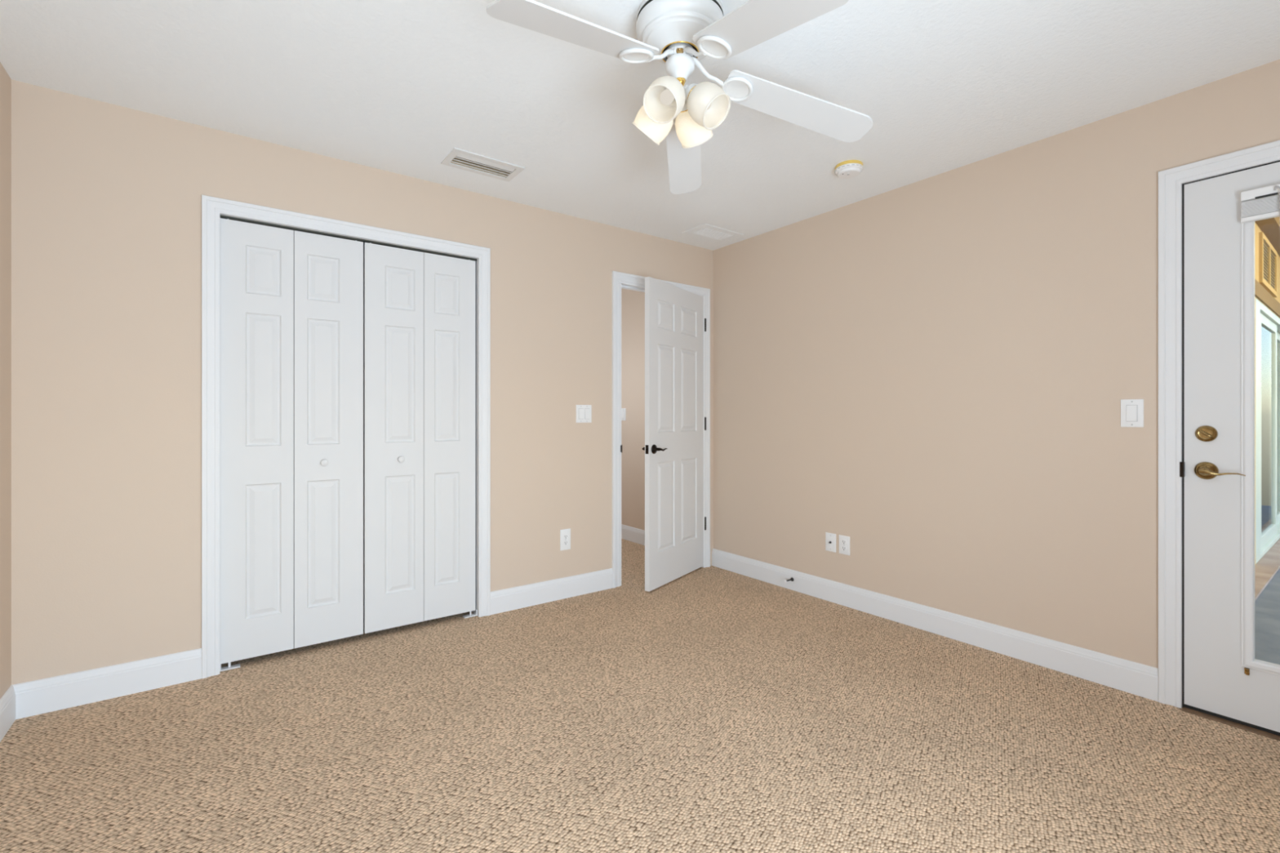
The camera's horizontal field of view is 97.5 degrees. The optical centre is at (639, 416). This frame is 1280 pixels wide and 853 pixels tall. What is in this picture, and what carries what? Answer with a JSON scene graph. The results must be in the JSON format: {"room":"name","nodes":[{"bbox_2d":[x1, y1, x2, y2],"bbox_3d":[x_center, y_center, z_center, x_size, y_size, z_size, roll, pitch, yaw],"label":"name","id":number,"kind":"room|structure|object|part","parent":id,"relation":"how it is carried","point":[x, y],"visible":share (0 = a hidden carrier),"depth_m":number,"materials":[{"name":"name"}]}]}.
{"room":"empty bedroom","nodes":[
{"label":"empty bedroom","id":0,"kind":"room"},
{"bbox_2d":[0,62,11,698],"bbox_3d":[-1.246,-0.064,0.492,0.120,2.440,4.019,0,0,-37],"label":"wall","id":1,"kind":"structure","parent":0,"point":[5,80],"depth_m":2.08,"materials":[{"name":"beige paint"}]},
{"bbox_2d":[0,684,15,742],"bbox_3d":[-1.228,1.091,0.581,0.014,0.130,3.899,0,0,-37],"label":"baseboard","id":2,"kind":"structure","parent":1,"relation":"attached to","point":[7,701],"depth_m":2.06,"materials":[{"name":"white wood"}]},
{"bbox_2d":[219,220,220,626],"bbox_3d":[-1.686,-0.064,3.248,2.005,2.440,0.696,0,0,-37],"label":"wall","id":3,"kind":"structure","parent":0,"point":[220,220],"depth_m":3.09,"materials":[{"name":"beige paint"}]},
{"bbox_2d":[11,80,713,684],"bbox_3d":[-0.934,-0.064,3.302,3.978,2.440,0.115,0,0,-37],"label":"wall","id":4,"kind":"structure","parent":0,"point":[106,197],"depth_m":2.40,"materials":[{"name":"beige paint"}]},
{"bbox_2d":[12,648,201,719],"bbox_3d":[-2.164,1.091,2.305,0.573,0.130,0.014,0,0,-37],"label":"baseboard","id":5,"kind":"structure","parent":4,"relation":"attached to","point":[39,696],"depth_m":2.29,"materials":[{"name":"white wood"}]},
{"bbox_2d":[220,217,363,663],"bbox_3d":[-1.663,0.109,2.714,0.590,2.026,0.063,0,0,-37],"label":"door","id":6,"kind":"structure","parent":4,"relation":"in","point":[291,301],"depth_m":2.69,"materials":[{"name":"white paint"}]},
{"bbox_3d":[-1.560,0.230,2.771,0.033,0.033,0.030,0,0,-37],"label":"knob","id":7,"kind":"part","parent":6,"relation":"part of","materials":[{"name":"white paint"}]},
{"bbox_2d":[201,195,490,678],"bbox_3d":[-1.438,0.090,2.916,1.322,2.130,0.133,0,0,-37],"label":"trim","id":8,"kind":"structure","parent":4,"relation":"attached to","point":[213,209],"depth_m":2.55,"materials":[{"name":"white wood"}]},
{"bbox_2d":[363,242,475,633],"bbox_3d":[-1.186,0.109,3.069,0.584,2.026,0.063,0,0,-37],"label":"door","id":9,"kind":"structure","parent":4,"relation":"in","point":[419,308],"depth_m":3.04,"materials":[{"name":"white paint"}]},
{"bbox_3d":[-1.272,0.230,2.985,0.033,0.033,0.030,0,0,-37],"label":"knob","id":10,"kind":"part","parent":9,"relation":"part of","materials":[{"name":"white paint"}]},
{"bbox_2d":[490,568,613,614],"bbox_3d":[-0.530,1.091,3.522,0.859,0.130,0.014,0,0,-37],"label":"baseboard","id":11,"kind":"structure","parent":4,"relation":"attached to","point":[540,593],"depth_m":3.49,"materials":[{"name":"white wood"}]},
{"bbox_2d":[560,528,570,551],"bbox_3d":[-0.474,0.785,3.568,0.074,0.132,0.008,0,0,-37],"label":"outlet","id":12,"kind":"object","parent":4,"relation":"attached to","point":[565,534],"visible":1,"depth_m":3.56,"materials":[{"name":"white plastic"}]},
{"bbox_2d":[576,404,591,422],"bbox_3d":[-0.363,-0.015,3.647,0.116,0.116,0.012,0,0,-37],"label":"light switch","id":13,"kind":"object","parent":4,"relation":"attached to","point":[584,412],"visible":1,"depth_m":3.65,"materials":[{"name":"white plastic"}]},
{"bbox_2d":[612,271,710,587],"bbox_3d":[0.136,0.090,4.099,0.898,2.132,0.151,0,0,-37],"label":"trim","id":14,"kind":"structure","parent":4,"relation":"attached to","point":[620,280],"depth_m":3.82,"materials":[{"name":"white wood"}]},
{"bbox_2d":[642,276,706,591],"bbox_3d":[0.260,0.117,3.980,0.148,2.051,0.789,0,0,34],"label":"door","id":15,"kind":"structure","parent":4,"relation":"in","point":[673,449],"depth_m":3.91,"materials":[{"name":"white paint"}]},
{"bbox_3d":[0.135,0.218,3.712,0.056,0.062,0.136,0,0,34],"label":"lever handle","id":16,"kind":"part","parent":15,"relation":"part of","materials":[{"name":"brown metal"}]},
{"bbox_2d":[0,538,1279,852],"bbox_3d":[-0.593,1.206,2.644,3.898,0.100,6.850,0,0,-37],"label":"floor","id":17,"kind":"structure","parent":0,"point":[711,709],"depth_m":1.93,"materials":[{"name":"beige carpet"}]},
{"bbox_2d":[0,0,1279,250],"bbox_3d":[-0.529,-1.344,2.692,4.058,0.120,6.850,0,0,-37],"label":"ceiling","id":18,"kind":"structure","parent":0,"point":[392,86],"depth_m":2.15,"materials":[{"name":"white paint"}]},
{"bbox_2d":[440,147,524,182],"bbox_3d":[-0.802,-1.340,2.872,0.366,0.124,0.204,0,0,-37],"label":"ceiling vent","id":19,"kind":"object","parent":18,"relation":"in","point":[461,158],"visible":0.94,"depth_m":2.87,"materials":[{"name":"white metal"}]},
{"bbox_2d":[486,0,872,194],"bbox_3d":[0.252,-1.091,1.740,0.826,0.386,1.273,0,0,26],"label":"ceiling fan","id":20,"kind":"object","parent":18,"relation":"hanging from","point":[677,34],"visible":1,"depth_m":1.72,"materials":[{"name":"white metal"}]},
{"bbox_3d":[-0.166,-1.036,1.518,0.137,0.124,0.516,0,0,45],"label":"blade","id":21,"kind":"part","parent":20,"relation":"part of","materials":[{"name":"white laminate"}]},
{"bbox_3d":[0.052,-0.978,1.847,0.113,0.119,0.119,-50,-24,22],"label":"lamp shade","id":22,"kind":"part","parent":20,"relation":"part of","materials":[{"name":"white glass"}]},
{"bbox_3d":[0.081,-0.978,1.724,0.119,0.119,0.113,0,45,32],"label":"lamp shade","id":23,"kind":"part","parent":20,"relation":"part of","materials":[{"name":"white glass"}]},
{"bbox_3d":[0.089,-0.990,1.732,0.063,0.065,0.045,0,0,-37],"label":"bulb","id":24,"kind":"part","parent":20,"relation":"part of","materials":[{"name":"white glass"}]},
{"bbox_3d":[0.176,-1.035,2.204,0.136,0.130,0.516,0,0,6],"label":"blade","id":25,"kind":"part","parent":20,"relation":"part of","materials":[{"name":"white laminate"}]},
{"bbox_2d":[680,99,688,112],"bbox_3d":[0.151,-1.022,1.841,0.060,0.060,0.060,0,0,-37],"label":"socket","id":26,"kind":"object","parent":20,"relation":"attached to","point":[685,108],"depth_m":1.82,"materials":[{"name":"white metal"}]},
{"bbox_2d":[684,83,697,101],"bbox_3d":[0.170,-1.022,1.777,0.060,0.060,0.060,0,0,-37],"label":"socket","id":27,"kind":"object","parent":20,"relation":"attached to","point":[689,90],"depth_m":1.75,"materials":[{"name":"white metal"}]},
{"bbox_3d":[0.175,-0.978,1.876,0.119,0.119,0.113,0,-45,32],"label":"lamp shade","id":28,"kind":"part","parent":20,"relation":"part of","materials":[{"name":"white glass"}]},
{"bbox_3d":[0.205,-0.978,1.753,0.113,0.119,0.119,50,24,22],"label":"lamp shade","id":29,"kind":"part","parent":20,"relation":"part of","materials":[{"name":"white glass"}]},
{"bbox_3d":[0.312,-1.021,1.440,0.136,0.162,0.509,0,0,-28],"label":"blade","id":30,"kind":"part","parent":20,"relation":"part of","materials":[{"name":"white laminate"}]},
{"bbox_3d":[0.528,-1.032,1.877,0.513,0.128,0.138,0,0,-12],"label":"blade","id":31,"kind":"part","parent":20,"relation":"part of","materials":[{"name":"white laminate"}]},
{"bbox_2d":[681,223,743,243],"bbox_3d":[0.514,-1.282,3.951,0.375,0.005,0.236,0,0,-37],"label":"ceiling vent","id":32,"kind":"object","parent":18,"relation":"in","point":[706,232],"visible":1,"depth_m":3.94,"materials":[{"name":"white metal"}]},
{"bbox_2d":[834,160,863,178],"bbox_3d":[1.071,-1.259,2.878,0.137,0.051,0.137,0,0,-37],"label":"smoke detector","id":33,"kind":"object","parent":18,"relation":"attached to","point":[849,169],"visible":1,"depth_m":2.84,"materials":[{"name":"white plastic"}]},
{"bbox_2d":[621,59,1279,668],"bbox_3d":[1.035,-0.064,3.844,0.172,2.440,6.670,0,0,-37],"label":"wall","id":34,"kind":"structure","parent":0,"point":[933,374],"depth_m":2.84,"materials":[{"name":"beige paint"}]},
{"bbox_2d":[621,408,626,420],"bbox_3d":[-0.158,-0.016,5.291,0.012,0.116,0.074,0,0,-37],"label":"light switch","id":35,"kind":"object","parent":34,"relation":"attached to","point":[623,410],"visible":0.98,"depth_m":5.28,"materials":[{"name":"white plastic"}]},
{"bbox_2d":[621,524,644,545],"bbox_3d":[-0.274,1.091,5.446,0.014,0.130,2.536,0,0,-37],"label":"baseboard","id":36,"kind":"structure","parent":34,"relation":"attached to","point":[634,535],"depth_m":5.15,"materials":[{"name":"white wood"}]},
{"bbox_2d":[825,532,835,552],"bbox_3d":[1.188,0.788,3.501,0.018,0.114,0.074,0,0,-37],"label":"cable jack","id":37,"kind":"object","parent":34,"relation":"attached to","point":[830,538],"visible":1,"depth_m":3.50,"materials":[{"name":"white plastic"}]},
{"bbox_2d":[839,534,849,555],"bbox_3d":[1.248,0.788,3.428,0.008,0.114,0.074,0,0,-37],"label":"outlet","id":38,"kind":"object","parent":34,"relation":"attached to","point":[844,541],"visible":1,"depth_m":3.42,"materials":[{"name":"white plastic"}]},
{"bbox_2d":[841,546,846,551],"bbox_3d":[1.246,0.807,3.426,0.003,0.027,0.034,0,0,-37],"label":"receptacle","id":39,"kind":"object","parent":38,"relation":"attached to","point":[843,548],"depth_m":3.42,"materials":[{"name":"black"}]},
{"bbox_2d":[841,539,846,544],"bbox_3d":[1.246,0.768,3.426,0.003,0.027,0.034,0,0,-37],"label":"receptacle","id":40,"kind":"object","parent":38,"relation":"attached to","point":[843,541],"depth_m":3.42,"materials":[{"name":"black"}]},
{"bbox_2d":[711,548,1158,702],"bbox_3d":[1.332,1.091,3.310,0.014,0.130,2.580,0,0,-37],"label":"baseboard","id":41,"kind":"structure","parent":34,"relation":"attached to","point":[1139,679],"depth_m":2.84,"materials":[{"name":"white wood"}]},
{"bbox_2d":[783,577,793,582],"bbox_3d":[0.980,1.084,3.703,0.080,0.025,0.025,0,0,-37],"label":"door stop","id":42,"kind":"object","parent":41,"relation":"attached to","point":[791,579],"visible":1,"depth_m":3.71,"materials":[{"name":"grey metal"}]},
{"bbox_2d":[1120,399,1143,426],"bbox_3d":[2.054,-0.012,2.342,0.012,0.116,0.074,0,0,-37],"label":"light switch","id":43,"kind":"object","parent":34,"relation":"attached to","point":[1131,410],"visible":1,"depth_m":2.34,"materials":[{"name":"white plastic"}]},
{"bbox_2d":[1158,140,1279,741],"bbox_3d":[2.479,0.093,1.895,0.205,2.164,1.059,0,0,-37],"label":"trim","id":44,"kind":"structure","parent":34,"relation":"attached to","point":[1171,182],"depth_m":2.24,"materials":[{"name":"white wood"}]},
{"bbox_3d":[2.146,0.211,2.220,0.016,0.060,0.012,0,0,-37],"label":"strike plate","id":45,"kind":"part","parent":44,"relation":"part of","materials":[{"name":"brown metal"}]},
{"bbox_2d":[1184,161,1279,732],"bbox_3d":[2.424,0.112,1.847,0.102,2.054,0.921,0,0,-37],"label":"door","id":46,"kind":"structure","parent":34,"relation":"in","point":[1223,675],"depth_m":2.14,"materials":[{"name":"white paint"}]},
{"bbox_3d":[2.191,0.211,2.123,0.058,0.068,0.142,0,0,-37],"label":"lever handle","id":47,"kind":"part","parent":46,"relation":"part of","materials":[{"name":"gold metal"}]},
{"bbox_2d":[1240,183,1279,223],"bbox_3d":[2.396,-0.612,1.831,0.055,0.435,0.598,0,0,-37],"label":"mini blind","id":48,"kind":"object","parent":46,"relation":"attached to","point":[1264,207],"visible":1,"depth_m":2.03,"materials":[{"name":"white plastic"}]},
{"bbox_3d":[2.405,-0.723,1.837,0.026,0.016,0.598,0,0,-37],"label":"rail","id":49,"kind":"part","parent":48,"relation":"part of","materials":[{"name":"white plastic"}]},
{"bbox_2d":[1254,568,1279,664],"bbox_3d":[7.339,1.226,2.052,7.778,0.100,6.525,0,0,-37],"label":"floor","id":50,"kind":"structure","parent":0,"point":[1267,605],"depth_m":3.19,"materials":[{"name":"grey paint"}]},
{"bbox_2d":[1254,222,1279,564],"bbox_3d":[5.272,-0.319,4.818,7.788,3.150,0.150,0,0,-37],"label":"wall","id":51,"kind":"structure","parent":0,"point":[1257,230],"depth_m":4.38,"materials":[{"name":"brown paint"}]},
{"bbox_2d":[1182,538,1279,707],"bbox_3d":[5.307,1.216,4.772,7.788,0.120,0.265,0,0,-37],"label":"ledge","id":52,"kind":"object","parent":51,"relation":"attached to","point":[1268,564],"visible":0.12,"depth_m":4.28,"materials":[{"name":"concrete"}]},
{"bbox_2d":[1254,216,1279,256],"bbox_3d":[5.347,-1.699,4.718,7.788,0.390,0.100,0,0,-37],"label":"ceiling","id":53,"kind":"structure","parent":51,"relation":"attached to","point":[1270,228],"depth_m":4.53,"materials":[{"name":"brown paint"}]},
{"bbox_2d":[1254,279,1279,317],"bbox_3d":[5.321,-0.987,4.753,7.788,0.115,0.012,0,0,-37],"label":"trim","id":54,"kind":"structure","parent":51,"relation":"attached to","point":[1260,293],"depth_m":4.65,"materials":[{"name":"brown paint"}]},
{"bbox_2d":[1255,297,1279,564],"bbox_3d":[5.858,0.116,5.235,2.750,2.080,0.120,0,0,-37],"label":"sliding door","id":55,"kind":"structure","parent":51,"relation":"in","point":[1267,323],"depth_m":4.96,"materials":[{"name":"white metal"}]},
{"bbox_3d":[5.587,0.116,5.005,0.970,1.810,0.006,0,0,-37],"label":"pane","id":56,"kind":"part","parent":55,"relation":"part of","materials":[{"name":"clear glass"}]},
{"bbox_3d":[5.587,0.126,5.005,1.160,1.980,0.035,0,0,-37],"label":"sash","id":57,"kind":"part","parent":55,"relation":"part of","materials":[{"name":"white metal"}]},
{"bbox_3d":[6.382,0.126,5.653,1.290,1.980,0.035,0,0,-37],"label":"sash","id":58,"kind":"part","parent":55,"relation":"part of","materials":[{"name":"white metal"}]},
{"bbox_3d":[6.382,0.116,5.653,1.100,1.810,0.006,0,0,-37],"label":"pane","id":59,"kind":"part","parent":55,"relation":"part of","materials":[{"name":"clear glass"}]},
{"bbox_2d":[1258,231,1277,297],"bbox_3d":[5.318,-1.264,4.746,0.940,0.400,0.020,0,0,-37],"label":"air vent","id":60,"kind":"object","parent":51,"relation":"in","point":[1268,255],"visible":1,"depth_m":4.71,"materials":[{"name":"brown paint"}]},
{"bbox_2d":[1263,242,1275,288],"bbox_3d":[5.316,-1.264,4.749,0.840,0.320,0.010,0,0,-37],"label":"grille","id":61,"kind":"object","parent":60,"relation":"attached to","point":[1268,251],"depth_m":4.73,"materials":[{"name":"brown"}]}
]}

